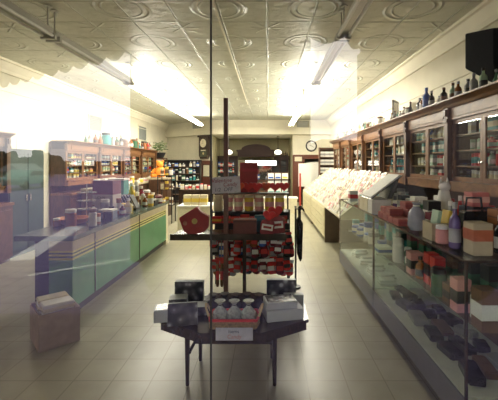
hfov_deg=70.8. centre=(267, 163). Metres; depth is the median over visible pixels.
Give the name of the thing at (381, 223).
pack
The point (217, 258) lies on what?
bag
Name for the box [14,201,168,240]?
countertop
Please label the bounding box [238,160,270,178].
mirror
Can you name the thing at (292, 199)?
base cabinet
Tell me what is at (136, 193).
pack
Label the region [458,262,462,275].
carton
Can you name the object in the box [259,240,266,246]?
bag
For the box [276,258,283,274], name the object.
bag
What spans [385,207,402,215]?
box
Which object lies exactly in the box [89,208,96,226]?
pack
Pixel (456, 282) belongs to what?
carton
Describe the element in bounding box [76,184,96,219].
rack
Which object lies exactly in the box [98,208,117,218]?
box
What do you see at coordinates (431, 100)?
bottle
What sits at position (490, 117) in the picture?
carton
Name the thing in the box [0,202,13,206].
countertop
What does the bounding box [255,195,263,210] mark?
tub
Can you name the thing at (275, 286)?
gift box
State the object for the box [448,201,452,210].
bottle
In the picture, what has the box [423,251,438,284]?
carton
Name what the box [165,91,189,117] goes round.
fluorescent light
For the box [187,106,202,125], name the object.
fluorescent light
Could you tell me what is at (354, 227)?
pack
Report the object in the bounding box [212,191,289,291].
rack
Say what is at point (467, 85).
bottle
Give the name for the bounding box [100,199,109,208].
pack
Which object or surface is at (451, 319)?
purse
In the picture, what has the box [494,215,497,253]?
bottle
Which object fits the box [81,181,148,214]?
countertop
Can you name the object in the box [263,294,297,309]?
gift box
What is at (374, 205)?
box
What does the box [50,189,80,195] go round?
countertop
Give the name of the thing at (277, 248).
bag
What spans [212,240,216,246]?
bag
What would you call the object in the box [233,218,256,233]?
box
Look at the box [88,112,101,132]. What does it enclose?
air vent
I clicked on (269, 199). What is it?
tub
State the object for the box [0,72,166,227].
wall
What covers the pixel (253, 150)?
cabinet
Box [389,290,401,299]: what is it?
purse
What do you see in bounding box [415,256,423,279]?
bottle
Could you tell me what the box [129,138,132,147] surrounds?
bottle
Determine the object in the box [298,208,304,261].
umbrella
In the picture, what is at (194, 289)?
gift box
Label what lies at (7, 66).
trim
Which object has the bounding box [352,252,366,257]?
linens
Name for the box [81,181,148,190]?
countertop
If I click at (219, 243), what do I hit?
bag
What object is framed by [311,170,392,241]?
rack
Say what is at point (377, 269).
linens
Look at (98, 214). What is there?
pack
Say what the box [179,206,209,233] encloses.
box
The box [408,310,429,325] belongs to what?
purse
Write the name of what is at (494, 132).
shelf
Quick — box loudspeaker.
[465,28,497,81]
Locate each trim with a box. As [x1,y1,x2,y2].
[0,56,169,128]
[0,71,472,135]
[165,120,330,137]
[202,161,212,188]
[210,0,211,399]
[293,155,317,201]
[326,0,497,124]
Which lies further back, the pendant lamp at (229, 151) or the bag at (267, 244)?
the pendant lamp at (229, 151)
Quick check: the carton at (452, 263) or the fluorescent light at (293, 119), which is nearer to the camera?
the carton at (452, 263)
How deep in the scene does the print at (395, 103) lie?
6.79 m
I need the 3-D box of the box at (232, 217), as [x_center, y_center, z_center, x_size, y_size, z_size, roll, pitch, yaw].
[-0.430,0.736,4.640,0.116,0.084,0.071,0,0,0]
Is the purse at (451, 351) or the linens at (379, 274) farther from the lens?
the linens at (379, 274)
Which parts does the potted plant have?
pot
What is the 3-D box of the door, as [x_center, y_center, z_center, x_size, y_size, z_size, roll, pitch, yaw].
[2.010,0.805,15.650,0.540,1.770,0.060,0,0,0]
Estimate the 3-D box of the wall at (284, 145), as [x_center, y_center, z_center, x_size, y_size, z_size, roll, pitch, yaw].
[-0.700,0.175,17.025,3.840,3.050,2.650,0,0,0]
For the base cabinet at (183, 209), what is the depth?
8.27 m
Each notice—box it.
[203,165,209,176]
[294,157,301,161]
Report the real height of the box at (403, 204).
0.065 m
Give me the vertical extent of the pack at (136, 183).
0.428 m
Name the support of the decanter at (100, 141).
on the tall cabinet at (119, 151)
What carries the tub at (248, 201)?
on the rack at (218, 226)
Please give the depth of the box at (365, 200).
4.24 m
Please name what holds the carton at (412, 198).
on the showcase at (443, 374)
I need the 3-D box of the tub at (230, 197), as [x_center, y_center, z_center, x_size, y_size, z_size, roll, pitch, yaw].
[-0.540,0.534,4.790,0.126,0.210,0.123,0,0,0]
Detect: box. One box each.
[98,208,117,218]
[154,303,167,322]
[167,301,197,326]
[169,294,187,302]
[175,280,203,301]
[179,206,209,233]
[198,301,209,315]
[212,216,220,222]
[221,216,230,222]
[231,216,239,222]
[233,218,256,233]
[240,214,249,217]
[244,182,252,190]
[252,183,262,190]
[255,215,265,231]
[262,182,270,190]
[262,302,303,322]
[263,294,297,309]
[267,278,295,294]
[270,183,280,191]
[280,182,288,190]
[284,293,303,308]
[359,196,378,208]
[363,197,384,211]
[368,199,390,213]
[378,211,382,218]
[380,206,394,213]
[383,213,387,220]
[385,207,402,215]
[387,215,404,223]
[393,217,407,225]
[400,201,414,208]
[403,208,409,215]
[423,220,448,240]
[458,205,492,214]
[463,221,492,255]
[464,191,489,206]
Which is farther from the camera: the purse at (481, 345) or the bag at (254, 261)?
the bag at (254, 261)
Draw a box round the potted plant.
[152,141,167,157]
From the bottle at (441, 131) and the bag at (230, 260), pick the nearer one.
the bag at (230, 260)
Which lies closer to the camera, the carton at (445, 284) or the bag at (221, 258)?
the carton at (445, 284)
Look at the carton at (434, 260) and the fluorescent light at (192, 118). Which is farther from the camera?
the fluorescent light at (192, 118)
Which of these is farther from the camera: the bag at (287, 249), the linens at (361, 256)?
the linens at (361, 256)
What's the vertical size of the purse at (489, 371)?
0.053 m
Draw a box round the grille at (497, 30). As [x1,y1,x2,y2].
[497,30,497,72]
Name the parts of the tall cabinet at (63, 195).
panel, panel, door, door, cornice, ledge rail, door, panel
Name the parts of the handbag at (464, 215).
handle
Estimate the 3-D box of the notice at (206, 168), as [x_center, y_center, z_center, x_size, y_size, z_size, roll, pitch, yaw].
[-2.760,0.300,15.696,0.420,0.540,0.030,0,0,36]
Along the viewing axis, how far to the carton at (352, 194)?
5.29 m
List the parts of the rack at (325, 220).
drawer, drawer, drawer, drawer, drawer, drawer, drawer, panel, panel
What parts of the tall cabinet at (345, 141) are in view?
cornice, door, panel, door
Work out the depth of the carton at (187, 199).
8.43 m
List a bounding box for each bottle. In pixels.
[88,133,91,142]
[93,134,97,142]
[119,135,122,145]
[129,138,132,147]
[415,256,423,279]
[419,95,422,108]
[423,88,429,106]
[428,91,434,105]
[432,129,436,138]
[439,127,442,137]
[440,87,447,100]
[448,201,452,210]
[449,83,454,97]
[449,202,460,248]
[454,81,461,95]
[457,196,461,214]
[464,79,469,91]
[470,73,477,89]
[479,67,487,86]
[487,135,496,147]
[488,151,495,165]
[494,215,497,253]
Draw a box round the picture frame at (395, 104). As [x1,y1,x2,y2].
[392,100,398,115]
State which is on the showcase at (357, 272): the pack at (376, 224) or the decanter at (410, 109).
the pack at (376, 224)
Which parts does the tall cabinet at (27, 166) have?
door, door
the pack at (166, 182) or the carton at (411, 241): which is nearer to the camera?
the carton at (411, 241)
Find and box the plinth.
[147,177,173,215]
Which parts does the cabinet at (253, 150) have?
cornice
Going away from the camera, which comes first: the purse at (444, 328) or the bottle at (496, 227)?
the bottle at (496, 227)
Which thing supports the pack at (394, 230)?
on the showcase at (357, 272)
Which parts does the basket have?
handle, red trim, handle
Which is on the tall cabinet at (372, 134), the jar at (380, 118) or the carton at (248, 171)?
the jar at (380, 118)
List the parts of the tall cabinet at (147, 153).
panel, cornice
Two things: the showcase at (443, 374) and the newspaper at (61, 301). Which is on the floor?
the showcase at (443, 374)
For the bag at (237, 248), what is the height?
0.177 m
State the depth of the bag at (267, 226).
4.00 m
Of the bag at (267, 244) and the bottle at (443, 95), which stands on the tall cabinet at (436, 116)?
the bottle at (443, 95)
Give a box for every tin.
[439,155,443,164]
[470,139,475,148]
[471,153,473,165]
[474,153,479,165]
[474,171,478,177]
[489,171,493,178]
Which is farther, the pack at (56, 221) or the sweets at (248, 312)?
the pack at (56, 221)
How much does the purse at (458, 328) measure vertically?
0.068 m
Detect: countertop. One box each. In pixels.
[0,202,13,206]
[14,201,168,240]
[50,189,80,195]
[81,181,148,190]
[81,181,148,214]
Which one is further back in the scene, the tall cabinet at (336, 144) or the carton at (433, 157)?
the tall cabinet at (336, 144)
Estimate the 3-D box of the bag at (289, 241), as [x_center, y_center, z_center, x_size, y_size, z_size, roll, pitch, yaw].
[0.263,0.963,4.535,0.115,0.171,0.053,0,0,0]
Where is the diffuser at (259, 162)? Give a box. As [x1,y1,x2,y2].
[245,161,275,164]
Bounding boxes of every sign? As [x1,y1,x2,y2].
[212,176,240,193]
[216,328,252,340]
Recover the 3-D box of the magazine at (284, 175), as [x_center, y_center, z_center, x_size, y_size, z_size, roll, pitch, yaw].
[0.700,0.500,14.444,0.240,0.237,0.058,0,0,0]
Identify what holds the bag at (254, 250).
hanging from the rack at (218, 226)
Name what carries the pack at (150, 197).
on the counter at (82, 261)
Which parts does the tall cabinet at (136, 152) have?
door, ledge rail, cornice, panel, door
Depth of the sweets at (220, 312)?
2.67 m
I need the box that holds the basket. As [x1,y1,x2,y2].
[205,303,263,329]
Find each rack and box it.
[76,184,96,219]
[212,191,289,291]
[294,206,300,288]
[303,169,340,223]
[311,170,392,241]
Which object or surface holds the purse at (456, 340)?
on the showcase at (443, 374)
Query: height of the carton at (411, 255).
0.204 m
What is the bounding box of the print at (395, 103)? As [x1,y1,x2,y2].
[394,102,397,113]
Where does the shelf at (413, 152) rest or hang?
attached to the tall cabinet at (436, 116)
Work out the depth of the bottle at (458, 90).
4.22 m
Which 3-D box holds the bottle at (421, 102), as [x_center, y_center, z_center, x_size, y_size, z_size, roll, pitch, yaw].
[2.301,-0.899,5.202,0.092,0.235,0.092,0,0,0]
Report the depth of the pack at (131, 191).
6.53 m
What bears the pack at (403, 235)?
on the showcase at (357, 272)
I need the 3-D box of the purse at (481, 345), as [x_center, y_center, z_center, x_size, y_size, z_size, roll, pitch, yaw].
[1.600,1.359,2.625,0.089,0.055,0.145,0,0,17]
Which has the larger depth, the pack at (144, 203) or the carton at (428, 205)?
the pack at (144, 203)
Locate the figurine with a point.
(444, 196)
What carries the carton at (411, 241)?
on the showcase at (443, 374)
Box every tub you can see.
[214,195,222,210]
[228,195,232,210]
[234,195,242,210]
[244,195,253,210]
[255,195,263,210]
[265,195,273,210]
[275,195,283,210]
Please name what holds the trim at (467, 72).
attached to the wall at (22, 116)
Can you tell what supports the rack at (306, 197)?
on the floor
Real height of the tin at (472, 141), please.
0.122 m
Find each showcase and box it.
[339,199,425,306]
[373,215,497,399]
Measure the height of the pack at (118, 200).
0.248 m
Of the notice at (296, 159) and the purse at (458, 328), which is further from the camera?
the notice at (296, 159)
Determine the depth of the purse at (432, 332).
2.78 m
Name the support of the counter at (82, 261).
on the floor
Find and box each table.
[161,293,308,385]
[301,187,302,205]
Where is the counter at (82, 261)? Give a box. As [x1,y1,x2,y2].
[14,201,168,308]
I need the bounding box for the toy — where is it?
[150,160,164,177]
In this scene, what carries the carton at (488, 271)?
on the showcase at (443, 374)
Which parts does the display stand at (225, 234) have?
post, prop leg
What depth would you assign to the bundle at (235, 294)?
2.90 m
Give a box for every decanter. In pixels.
[98,133,102,143]
[408,101,412,112]
[493,69,497,81]
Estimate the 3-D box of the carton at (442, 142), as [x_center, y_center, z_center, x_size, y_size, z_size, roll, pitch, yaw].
[2.436,-0.246,4.820,0.068,0.154,0.068,0,0,0]
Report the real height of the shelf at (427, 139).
0.018 m
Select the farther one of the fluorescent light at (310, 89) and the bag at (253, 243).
the fluorescent light at (310, 89)
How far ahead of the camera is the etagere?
10.02 m
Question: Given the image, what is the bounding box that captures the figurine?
[437,178,451,208]
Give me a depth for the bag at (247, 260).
4.52 m
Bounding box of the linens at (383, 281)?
[377,277,397,285]
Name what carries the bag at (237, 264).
hanging from the rack at (218, 226)
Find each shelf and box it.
[175,230,284,233]
[213,209,287,212]
[218,192,288,193]
[385,143,403,146]
[412,137,443,142]
[412,151,443,154]
[412,165,443,166]
[456,129,497,136]
[456,148,497,151]
[456,166,497,167]
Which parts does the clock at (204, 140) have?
door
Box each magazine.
[128,194,139,207]
[268,173,273,178]
[275,173,280,178]
[282,173,287,178]
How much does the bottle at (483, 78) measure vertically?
0.247 m
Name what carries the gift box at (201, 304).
on the table at (265, 333)
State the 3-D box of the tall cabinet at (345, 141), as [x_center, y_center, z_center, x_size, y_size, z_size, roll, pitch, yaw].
[2.430,0.460,10.277,0.580,2.480,1.313,0,0,0]
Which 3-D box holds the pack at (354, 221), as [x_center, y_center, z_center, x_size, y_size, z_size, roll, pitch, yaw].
[1.389,0.958,5.532,0.094,0.155,0.094,0,0,0]
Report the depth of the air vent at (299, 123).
15.47 m
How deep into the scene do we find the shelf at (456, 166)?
4.00 m
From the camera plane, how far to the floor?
3.17 m
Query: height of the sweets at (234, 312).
0.172 m
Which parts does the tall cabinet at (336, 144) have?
panel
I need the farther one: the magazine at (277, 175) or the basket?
the magazine at (277, 175)
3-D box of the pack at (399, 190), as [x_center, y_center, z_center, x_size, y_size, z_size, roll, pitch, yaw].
[2.314,0.549,6.088,0.150,0.239,0.146,0,0,0]
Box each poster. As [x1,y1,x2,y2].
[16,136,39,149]
[298,163,311,186]
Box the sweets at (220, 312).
[213,298,226,318]
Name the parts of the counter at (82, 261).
green panel, post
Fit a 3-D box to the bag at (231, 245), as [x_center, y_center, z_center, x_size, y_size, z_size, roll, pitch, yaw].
[-0.444,1.157,4.596,0.102,0.211,0.053,0,0,0]
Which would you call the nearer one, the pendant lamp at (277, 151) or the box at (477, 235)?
the box at (477, 235)
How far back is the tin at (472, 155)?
4.17 m
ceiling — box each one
[0,0,483,123]
[215,136,290,138]
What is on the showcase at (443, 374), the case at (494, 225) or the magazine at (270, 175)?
the case at (494, 225)
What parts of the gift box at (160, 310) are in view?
printed lid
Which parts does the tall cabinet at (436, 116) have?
door, panel, cornice, ledge rail, door, panel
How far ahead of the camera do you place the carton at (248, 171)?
4.93 m
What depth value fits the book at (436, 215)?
2.63 m
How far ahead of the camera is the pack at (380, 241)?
4.21 m
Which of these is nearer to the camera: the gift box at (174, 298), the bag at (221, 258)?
the gift box at (174, 298)
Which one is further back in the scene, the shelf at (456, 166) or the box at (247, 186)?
the box at (247, 186)
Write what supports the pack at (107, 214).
on the counter at (82, 261)
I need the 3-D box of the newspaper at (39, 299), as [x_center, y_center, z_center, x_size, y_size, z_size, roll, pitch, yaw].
[-2.131,1.319,3.463,0.260,0.033,0.160,-1,-1,-42]
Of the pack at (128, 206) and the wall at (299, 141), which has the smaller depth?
the pack at (128, 206)
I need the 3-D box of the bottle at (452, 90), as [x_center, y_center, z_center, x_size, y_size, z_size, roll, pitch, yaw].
[2.329,-0.900,4.408,0.082,0.239,0.082,0,0,0]
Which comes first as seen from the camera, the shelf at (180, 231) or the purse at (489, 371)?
the purse at (489, 371)
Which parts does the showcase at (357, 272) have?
corner post, rail, pane, corner post, panel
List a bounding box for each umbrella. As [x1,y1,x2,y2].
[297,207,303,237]
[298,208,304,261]
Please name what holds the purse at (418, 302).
on the showcase at (443, 374)
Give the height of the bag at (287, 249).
0.196 m
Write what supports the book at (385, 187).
on the box at (365, 200)
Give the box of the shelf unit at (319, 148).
[318,147,333,176]
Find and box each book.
[361,174,402,198]
[430,209,441,222]
[441,209,452,222]
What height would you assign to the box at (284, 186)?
0.130 m
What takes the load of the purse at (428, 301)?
on the showcase at (443, 374)
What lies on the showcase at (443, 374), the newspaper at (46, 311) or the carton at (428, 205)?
the carton at (428, 205)
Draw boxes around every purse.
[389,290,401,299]
[395,285,409,293]
[395,298,416,311]
[403,291,417,300]
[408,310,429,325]
[412,298,425,309]
[420,308,436,318]
[422,296,436,305]
[423,325,443,341]
[431,319,453,335]
[432,304,445,314]
[437,340,463,360]
[439,312,463,326]
[448,335,476,355]
[454,324,477,339]
[458,358,485,387]
[472,338,490,352]
[472,355,497,379]
[484,352,497,368]
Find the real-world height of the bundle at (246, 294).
0.150 m
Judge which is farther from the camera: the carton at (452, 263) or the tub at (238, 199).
the tub at (238, 199)
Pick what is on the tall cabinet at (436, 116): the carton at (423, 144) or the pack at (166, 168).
the carton at (423, 144)
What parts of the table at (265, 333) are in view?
leg, leg, leg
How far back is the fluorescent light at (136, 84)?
7.77 m
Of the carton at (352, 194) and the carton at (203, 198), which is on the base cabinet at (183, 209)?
the carton at (203, 198)
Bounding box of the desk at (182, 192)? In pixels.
[179,189,212,204]
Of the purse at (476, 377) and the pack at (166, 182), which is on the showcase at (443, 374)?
the purse at (476, 377)
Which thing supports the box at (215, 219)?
on the rack at (218, 226)
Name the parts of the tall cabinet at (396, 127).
door, cornice, panel, door, panel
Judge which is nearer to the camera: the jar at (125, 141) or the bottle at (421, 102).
the bottle at (421, 102)
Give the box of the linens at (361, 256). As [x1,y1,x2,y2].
[359,255,375,260]
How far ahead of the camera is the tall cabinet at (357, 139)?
8.96 m
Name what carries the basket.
on the table at (265, 333)
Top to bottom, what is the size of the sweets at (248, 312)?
0.172 m
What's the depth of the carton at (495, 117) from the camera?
3.68 m
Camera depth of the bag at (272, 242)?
4.57 m
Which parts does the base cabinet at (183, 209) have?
door, door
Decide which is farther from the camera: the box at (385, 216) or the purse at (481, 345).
the box at (385, 216)
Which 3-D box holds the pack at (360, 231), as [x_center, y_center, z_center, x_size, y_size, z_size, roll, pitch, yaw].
[1.332,0.980,5.061,0.099,0.112,0.099,0,0,0]
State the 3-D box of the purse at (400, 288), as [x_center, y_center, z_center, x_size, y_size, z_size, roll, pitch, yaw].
[1.460,1.364,3.811,0.089,0.045,0.187,0,0,-8]
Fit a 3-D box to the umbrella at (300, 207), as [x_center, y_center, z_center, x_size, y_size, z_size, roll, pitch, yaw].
[0.442,0.942,4.764,0.087,0.717,0.066,0,0,-22]
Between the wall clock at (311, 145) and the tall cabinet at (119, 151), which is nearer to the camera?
the tall cabinet at (119, 151)
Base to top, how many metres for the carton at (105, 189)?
0.520 m
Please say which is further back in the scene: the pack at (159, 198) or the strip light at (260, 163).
the strip light at (260, 163)
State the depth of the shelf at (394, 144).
6.41 m
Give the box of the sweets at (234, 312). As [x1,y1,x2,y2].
[227,298,240,318]
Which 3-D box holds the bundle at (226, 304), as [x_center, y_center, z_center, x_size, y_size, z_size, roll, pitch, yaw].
[-0.365,1.164,2.950,0.100,0.150,0.095,0,0,0]
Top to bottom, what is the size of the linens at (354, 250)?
0.050 m
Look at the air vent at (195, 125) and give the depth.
16.03 m
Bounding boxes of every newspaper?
[36,291,68,303]
[40,296,74,309]
[40,303,74,313]
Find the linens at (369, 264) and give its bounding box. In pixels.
[367,263,385,269]
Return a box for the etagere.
[157,175,175,223]
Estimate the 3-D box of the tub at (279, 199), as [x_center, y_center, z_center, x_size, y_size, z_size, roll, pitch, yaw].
[0.160,0.534,4.790,0.126,0.210,0.123,0,0,0]
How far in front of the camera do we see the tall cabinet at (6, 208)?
6.06 m
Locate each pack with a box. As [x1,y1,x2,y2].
[53,218,60,226]
[65,209,76,226]
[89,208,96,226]
[97,213,100,223]
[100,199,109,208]
[102,209,112,220]
[116,198,120,213]
[119,204,124,214]
[124,198,131,213]
[128,183,134,195]
[134,181,138,191]
[135,192,138,202]
[139,186,144,197]
[142,196,146,206]
[144,190,150,198]
[148,195,153,205]
[155,196,161,202]
[165,167,168,174]
[165,181,168,188]
[352,219,359,224]
[352,225,358,231]
[357,227,363,235]
[364,222,371,232]
[364,232,367,241]
[365,211,371,221]
[368,231,379,246]
[375,223,378,231]
[375,244,391,254]
[377,239,386,243]
[379,217,385,239]
[386,223,391,246]
[392,224,404,243]
[396,188,404,199]
[396,232,406,246]
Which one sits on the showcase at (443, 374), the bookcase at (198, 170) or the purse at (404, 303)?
the purse at (404, 303)
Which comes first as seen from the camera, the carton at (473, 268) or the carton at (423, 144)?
the carton at (473, 268)
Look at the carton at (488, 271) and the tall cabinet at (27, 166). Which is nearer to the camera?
the carton at (488, 271)
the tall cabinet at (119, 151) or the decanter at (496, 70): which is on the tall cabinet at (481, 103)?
the decanter at (496, 70)
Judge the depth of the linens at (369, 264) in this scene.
4.62 m
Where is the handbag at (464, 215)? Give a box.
[458,197,486,245]
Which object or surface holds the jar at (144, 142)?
on the tall cabinet at (147, 153)
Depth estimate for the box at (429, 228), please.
2.62 m
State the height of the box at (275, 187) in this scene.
0.130 m
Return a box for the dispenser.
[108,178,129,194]
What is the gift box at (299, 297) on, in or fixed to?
on the table at (265, 333)
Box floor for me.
[0,199,440,399]
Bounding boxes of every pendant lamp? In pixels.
[228,136,232,154]
[274,136,281,154]
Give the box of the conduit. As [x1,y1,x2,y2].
[212,0,247,104]
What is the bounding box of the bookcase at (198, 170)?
[164,160,201,201]
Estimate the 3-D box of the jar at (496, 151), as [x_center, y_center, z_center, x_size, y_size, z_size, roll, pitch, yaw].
[2.460,-0.060,3.706,0.084,0.161,0.082,0,0,0]
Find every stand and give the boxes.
[157,158,167,176]
[170,98,286,291]
[267,172,288,195]
[297,163,311,209]
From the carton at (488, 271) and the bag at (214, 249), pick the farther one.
the bag at (214, 249)
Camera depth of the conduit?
5.39 m
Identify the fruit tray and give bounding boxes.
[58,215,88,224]
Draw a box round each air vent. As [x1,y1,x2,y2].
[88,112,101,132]
[138,124,146,140]
[193,122,200,128]
[297,121,308,126]
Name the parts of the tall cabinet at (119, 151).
panel, door, cornice, panel, door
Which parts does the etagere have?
leg, leg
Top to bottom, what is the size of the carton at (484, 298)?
0.256 m
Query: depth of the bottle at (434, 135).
5.04 m
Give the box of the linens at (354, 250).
[353,249,367,253]
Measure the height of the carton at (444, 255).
0.269 m
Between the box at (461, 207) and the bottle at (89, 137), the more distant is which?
the bottle at (89, 137)
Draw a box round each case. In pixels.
[487,208,497,224]
[493,224,496,248]
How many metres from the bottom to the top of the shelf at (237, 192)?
0.012 m
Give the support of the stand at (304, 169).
on the floor
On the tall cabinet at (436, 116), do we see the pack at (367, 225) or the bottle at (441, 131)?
the bottle at (441, 131)
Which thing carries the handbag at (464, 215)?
on the showcase at (443, 374)
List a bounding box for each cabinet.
[0,131,15,263]
[0,148,43,258]
[50,140,104,225]
[87,144,127,187]
[125,147,144,177]
[143,149,157,177]
[176,202,214,230]
[217,144,289,198]
[264,196,297,213]
[330,139,341,170]
[337,136,351,174]
[346,131,364,173]
[358,125,402,235]
[375,116,433,199]
[400,101,463,201]
[440,80,497,207]
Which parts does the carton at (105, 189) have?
panel, panel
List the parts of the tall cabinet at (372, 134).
door, cornice, panel, door, panel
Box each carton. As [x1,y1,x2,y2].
[30,301,79,352]
[92,180,120,212]
[183,195,191,204]
[192,195,199,204]
[200,195,207,204]
[240,163,257,191]
[348,190,357,201]
[398,195,411,199]
[406,250,423,274]
[407,228,418,249]
[410,196,426,201]
[419,231,426,252]
[422,143,424,152]
[423,200,440,212]
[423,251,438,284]
[425,212,431,219]
[426,239,443,255]
[430,142,432,151]
[430,154,438,164]
[430,256,445,286]
[432,169,439,174]
[433,142,437,151]
[438,141,440,151]
[441,140,443,151]
[442,251,458,264]
[442,281,449,304]
[446,255,462,280]
[450,276,471,312]
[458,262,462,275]
[463,255,484,284]
[468,121,475,132]
[471,285,497,332]
[480,263,497,289]
[489,116,492,129]
[493,115,497,129]
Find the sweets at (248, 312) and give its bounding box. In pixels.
[241,298,255,318]
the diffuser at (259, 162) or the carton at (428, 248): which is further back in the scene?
the diffuser at (259, 162)
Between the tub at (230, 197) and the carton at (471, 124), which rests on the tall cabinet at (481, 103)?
the carton at (471, 124)
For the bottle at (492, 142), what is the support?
on the tall cabinet at (481, 103)
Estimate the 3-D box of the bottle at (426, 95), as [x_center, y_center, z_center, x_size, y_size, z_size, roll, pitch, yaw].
[2.250,-0.931,4.970,0.101,0.300,0.101,0,0,0]
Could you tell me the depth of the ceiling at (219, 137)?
17.17 m
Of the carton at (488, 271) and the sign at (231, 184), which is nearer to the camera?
the carton at (488, 271)
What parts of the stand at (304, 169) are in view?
post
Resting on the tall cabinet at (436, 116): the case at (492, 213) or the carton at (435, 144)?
the carton at (435, 144)
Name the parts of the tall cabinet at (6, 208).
door, ledge rail, door, cornice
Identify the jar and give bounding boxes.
[101,132,110,144]
[122,138,127,146]
[132,139,137,147]
[141,141,146,148]
[377,116,382,123]
[392,237,403,262]
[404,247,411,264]
[431,266,446,296]
[435,224,448,243]
[496,151,497,165]
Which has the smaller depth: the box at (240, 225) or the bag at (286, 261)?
the box at (240, 225)
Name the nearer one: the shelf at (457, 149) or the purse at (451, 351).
the purse at (451, 351)
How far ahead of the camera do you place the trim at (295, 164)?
15.53 m
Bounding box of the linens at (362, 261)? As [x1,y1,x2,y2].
[360,259,371,264]
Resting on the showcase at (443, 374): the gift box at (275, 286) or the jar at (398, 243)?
the jar at (398, 243)
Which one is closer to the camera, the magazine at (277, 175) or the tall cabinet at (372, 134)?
the tall cabinet at (372, 134)
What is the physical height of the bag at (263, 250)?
0.216 m
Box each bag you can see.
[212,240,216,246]
[212,242,217,254]
[212,259,215,271]
[216,257,218,286]
[219,243,223,256]
[220,257,223,286]
[228,257,233,270]
[230,244,237,257]
[233,241,240,254]
[233,257,241,272]
[234,240,241,244]
[242,259,250,271]
[246,243,250,255]
[250,240,257,246]
[250,257,257,271]
[251,242,258,257]
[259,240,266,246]
[259,259,266,272]
[260,210,274,233]
[260,242,267,257]
[264,244,269,258]
[266,258,274,273]
[268,206,284,233]
[270,240,277,245]
[270,245,276,258]
[274,241,281,253]
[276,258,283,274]
[282,257,290,270]
[283,242,290,256]
[285,232,292,244]
[286,260,293,275]
[290,242,293,256]
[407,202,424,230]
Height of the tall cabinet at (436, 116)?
2.480 m
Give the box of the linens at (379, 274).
[376,272,396,278]
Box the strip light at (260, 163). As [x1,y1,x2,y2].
[245,158,276,165]
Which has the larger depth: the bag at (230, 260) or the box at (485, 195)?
the bag at (230, 260)
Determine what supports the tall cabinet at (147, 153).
on the floor
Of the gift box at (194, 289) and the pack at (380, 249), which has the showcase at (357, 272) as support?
the pack at (380, 249)
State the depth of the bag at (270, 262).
4.52 m
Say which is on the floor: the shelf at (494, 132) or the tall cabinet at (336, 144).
the tall cabinet at (336, 144)
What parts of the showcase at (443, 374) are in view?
corner post, rail, panel, corner post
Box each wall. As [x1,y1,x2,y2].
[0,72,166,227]
[167,135,212,160]
[213,135,292,200]
[293,135,329,154]
[305,159,317,187]
[330,20,497,147]
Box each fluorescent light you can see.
[0,0,56,39]
[46,9,132,84]
[125,64,168,105]
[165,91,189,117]
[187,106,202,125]
[289,106,296,125]
[293,91,304,117]
[300,65,319,105]
[311,9,348,84]
[336,0,373,39]
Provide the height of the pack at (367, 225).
0.219 m
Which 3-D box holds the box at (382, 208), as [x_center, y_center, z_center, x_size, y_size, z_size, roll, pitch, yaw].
[1.250,0.470,3.620,0.132,0.065,0.137,0,0,0]
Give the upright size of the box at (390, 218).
0.065 m
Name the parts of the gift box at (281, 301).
printed lid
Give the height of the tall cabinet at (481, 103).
2.480 m
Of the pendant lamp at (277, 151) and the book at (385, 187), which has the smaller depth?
the book at (385, 187)
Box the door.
[307,162,317,181]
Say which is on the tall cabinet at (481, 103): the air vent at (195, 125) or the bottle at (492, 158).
the bottle at (492, 158)
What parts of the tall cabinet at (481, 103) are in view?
panel, door, cornice, ledge rail, door, panel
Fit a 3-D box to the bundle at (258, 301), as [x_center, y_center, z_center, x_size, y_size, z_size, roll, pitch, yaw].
[-0.080,1.164,2.930,0.100,0.150,0.095,0,0,0]
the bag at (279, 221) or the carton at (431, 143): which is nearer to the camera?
the bag at (279, 221)
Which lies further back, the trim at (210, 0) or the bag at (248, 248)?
the bag at (248, 248)
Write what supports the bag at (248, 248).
hanging from the rack at (218, 226)
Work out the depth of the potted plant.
14.46 m
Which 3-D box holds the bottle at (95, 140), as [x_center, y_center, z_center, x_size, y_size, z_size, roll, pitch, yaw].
[-4.658,-0.672,9.463,0.112,0.262,0.112,0,0,0]
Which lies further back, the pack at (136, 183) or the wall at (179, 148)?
the wall at (179, 148)
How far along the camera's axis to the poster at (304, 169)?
13.20 m
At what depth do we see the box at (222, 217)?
4.60 m
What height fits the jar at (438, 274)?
0.216 m
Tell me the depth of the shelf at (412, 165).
5.03 m
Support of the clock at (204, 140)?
attached to the wall at (179, 148)
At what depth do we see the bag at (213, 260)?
4.51 m
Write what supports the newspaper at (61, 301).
on the newspaper at (46, 311)
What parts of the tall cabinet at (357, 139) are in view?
cornice, door, panel, door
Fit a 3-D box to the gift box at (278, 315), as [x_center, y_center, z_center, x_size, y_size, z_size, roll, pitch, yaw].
[0.118,1.196,2.858,0.300,0.085,0.200,0,0,-13]
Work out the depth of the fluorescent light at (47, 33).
3.91 m
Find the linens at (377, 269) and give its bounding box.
[367,267,384,274]
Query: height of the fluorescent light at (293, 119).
0.415 m
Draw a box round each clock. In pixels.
[197,135,209,158]
[306,140,316,151]
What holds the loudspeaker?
attached to the wall at (451, 64)
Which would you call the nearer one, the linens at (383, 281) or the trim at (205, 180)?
the linens at (383, 281)
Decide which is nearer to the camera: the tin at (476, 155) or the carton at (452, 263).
the carton at (452, 263)
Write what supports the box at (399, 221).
on the showcase at (443, 374)
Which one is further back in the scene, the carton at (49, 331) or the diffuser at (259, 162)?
the diffuser at (259, 162)
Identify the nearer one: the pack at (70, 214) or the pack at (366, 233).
the pack at (70, 214)
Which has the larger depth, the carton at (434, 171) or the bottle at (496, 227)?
the carton at (434, 171)

